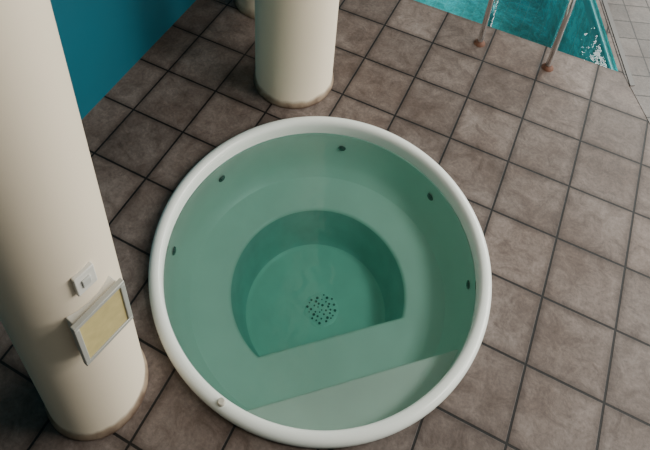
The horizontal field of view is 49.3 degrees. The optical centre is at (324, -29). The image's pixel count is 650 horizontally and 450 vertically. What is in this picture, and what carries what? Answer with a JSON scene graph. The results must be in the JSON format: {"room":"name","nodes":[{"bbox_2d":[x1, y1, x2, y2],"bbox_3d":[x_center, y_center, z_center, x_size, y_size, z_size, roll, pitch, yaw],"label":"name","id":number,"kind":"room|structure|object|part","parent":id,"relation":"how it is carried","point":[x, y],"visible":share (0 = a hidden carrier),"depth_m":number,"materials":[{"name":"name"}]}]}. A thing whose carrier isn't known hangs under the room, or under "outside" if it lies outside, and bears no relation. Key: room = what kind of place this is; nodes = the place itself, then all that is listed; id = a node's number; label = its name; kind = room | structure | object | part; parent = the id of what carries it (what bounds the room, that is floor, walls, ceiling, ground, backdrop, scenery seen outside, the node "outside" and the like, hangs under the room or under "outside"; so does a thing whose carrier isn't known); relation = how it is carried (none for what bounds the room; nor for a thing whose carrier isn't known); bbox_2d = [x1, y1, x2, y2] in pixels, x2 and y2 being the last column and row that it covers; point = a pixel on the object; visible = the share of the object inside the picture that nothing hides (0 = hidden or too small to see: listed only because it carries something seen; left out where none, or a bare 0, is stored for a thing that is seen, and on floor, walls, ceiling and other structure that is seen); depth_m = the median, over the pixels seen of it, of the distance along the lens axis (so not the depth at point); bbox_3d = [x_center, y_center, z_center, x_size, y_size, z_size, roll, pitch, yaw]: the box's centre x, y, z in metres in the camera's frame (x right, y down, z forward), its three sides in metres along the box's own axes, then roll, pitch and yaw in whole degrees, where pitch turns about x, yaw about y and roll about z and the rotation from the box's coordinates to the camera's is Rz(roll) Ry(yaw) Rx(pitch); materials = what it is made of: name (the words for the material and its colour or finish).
{"room":"indoor swimming pool","nodes":[
{"label":"indoor swimming pool","id":0,"kind":"room"},
{"bbox_2d":[50,0,195,119],"bbox_3d":[-1.035,-1.792,3.811,0.150,5.500,11.500,19,42,18],"label":"wall","id":1,"kind":"structure","parent":0,"point":[101,40],"depth_m":4.72,"materials":[{"name":"teal paint"}]},
{"bbox_2d":[0,0,649,449],"bbox_3d":[2.062,1.457,4.478,7.070,0.001,11.500,19,42,18],"label":"floor","id":2,"kind":"structure","parent":0,"point":[553,168],"depth_m":4.47,"materials":[{"name":"tile"}]},
{"bbox_2d":[0,0,148,440],"bbox_3d":[-0.975,-0.069,1.745,0.494,5.500,0.494,19,42,18],"label":"round column","id":3,"kind":"structure","parent":2,"relation":"on","point":[53,219],"depth_m":2.33,"materials":[{"name":"paint"}]},
{"bbox_2d":[71,261,96,296],"bbox_3d":[-0.856,1.101,2.526,0.031,0.115,0.085,28,45,26],"label":"wall switch","id":4,"kind":"object","parent":3,"relation":"attached to","point":[81,281],"visible":1,"depth_m":2.51,"materials":[{"name":"white plastic"}]},
{"bbox_2d":[66,276,132,365],"bbox_3d":[-0.869,1.337,2.726,0.071,0.310,0.235,27,45,25],"label":"panel","id":5,"kind":"object","parent":3,"relation":"attached to","point":[97,323],"visible":1,"depth_m":2.69,"materials":[{"name":"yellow plastic"}]},
{"bbox_3d":[-0.912,1.399,2.647,0.024,0.266,0.022,27,45,25],"label":"frame","id":6,"kind":"part","parent":5,"relation":"part of","materials":[{"name":"grey plastic"}]},
{"bbox_3d":[-0.842,1.236,2.624,0.024,0.022,0.235,27,45,25],"label":"frame","id":7,"kind":"part","parent":5,"relation":"part of","materials":[{"name":"grey plastic"}]},
{"bbox_3d":[-0.858,1.458,2.808,0.024,0.022,0.235,27,45,25],"label":"frame","id":8,"kind":"part","parent":5,"relation":"part of","materials":[{"name":"grey plastic"}]},
{"bbox_3d":[-0.787,1.294,2.784,0.024,0.266,0.022,27,45,25],"label":"frame","id":9,"kind":"part","parent":5,"relation":"part of","materials":[{"name":"grey plastic"}]},
{"bbox_2d":[234,0,254,18],"bbox_3d":[-0.306,-1.898,4.001,0.564,5.500,0.564,19,42,18],"label":"round column","id":10,"kind":"structure","parent":2,"relation":"on","point":[246,7],"depth_m":5.54,"materials":[{"name":"paint"}]},
{"bbox_2d":[254,0,338,108],"bbox_3d":[-0.074,-1.342,3.352,0.574,5.500,0.574,19,42,18],"label":"round column","id":11,"kind":"structure","parent":2,"relation":"on","point":[295,39],"depth_m":4.61,"materials":[{"name":"paint"}]},
{"bbox_2d":[148,116,491,448],"bbox_3d":[-0.042,1.935,4.336,1.946,0.918,1.946,19,42,18],"label":"hot tub","id":12,"kind":"object","parent":2,"relation":"in","point":[318,282],"visible":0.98,"depth_m":4.42,"materials":[{"name":"white plastic"}]},
{"bbox_3d":[-0.501,2.080,3.418,0.040,0.020,0.040,19,42,18],"label":"air knob","id":13,"kind":"part","parent":12,"relation":"part of","materials":[{"name":"beige plastic"}]},
{"bbox_3d":[-0.051,2.049,4.431,1.552,0.320,1.552,19,42,18],"label":"seat and well","id":14,"kind":"part","parent":12,"relation":"part of","materials":[{"name":"plastic"}]},
{"bbox_3d":[-0.024,2.168,4.536,0.220,0.006,0.220,19,42,18],"label":"drain plate","id":15,"kind":"part","parent":12,"relation":"part of","materials":[{"name":"plastic"}]},
{"bbox_2d":[415,0,617,70],"bbox_3d":[1.705,-0.328,7.533,2.922,1.200,3.892,19,42,18],"label":"swimming pool","id":16,"kind":"object","parent":2,"relation":"in","point":[584,37],"visible":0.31,"depth_m":7.20,"materials":[{"name":"liquid"}]},
{"bbox_2d":[474,0,575,71],"bbox_3d":[1.514,0.571,5.566,0.620,1.611,0.465,19,42,18],"label":"pool ladder","id":17,"kind":"object","parent":16,"relation":"attached to","point":[492,5],"visible":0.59,"depth_m":5.27,"materials":[{"name":"silver metal"}]},
{"bbox_3d":[1.277,0.486,5.648,0.042,1.611,0.422,19,42,18],"label":"rail","id":18,"kind":"part","parent":17,"relation":"part of","materials":[{"name":"silver metal"}]},
{"bbox_3d":[1.754,0.653,5.488,0.042,1.611,0.422,19,42,18],"label":"rail","id":19,"kind":"part","parent":17,"relation":"part of","materials":[{"name":"silver metal"}]},
{"bbox_2d":[600,0,649,122],"bbox_3d":[3.313,0.227,6.063,3.950,0.003,4.800,19,42,18],"label":"deck","id":20,"kind":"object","parent":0,"point":[631,18],"visible":1,"depth_m":5.61,"materials":[{"name":"tile"}]},
{"bbox_2d":[602,0,634,85],"bbox_3d":[2.418,-0.264,6.569,0.035,0.006,3.506,6,40,2],"label":"grate","id":21,"kind":"object","parent":20,"relation":"on","point":[627,70],"visible":1,"depth_m":5.55,"materials":[{"name":"grey"}]}
]}

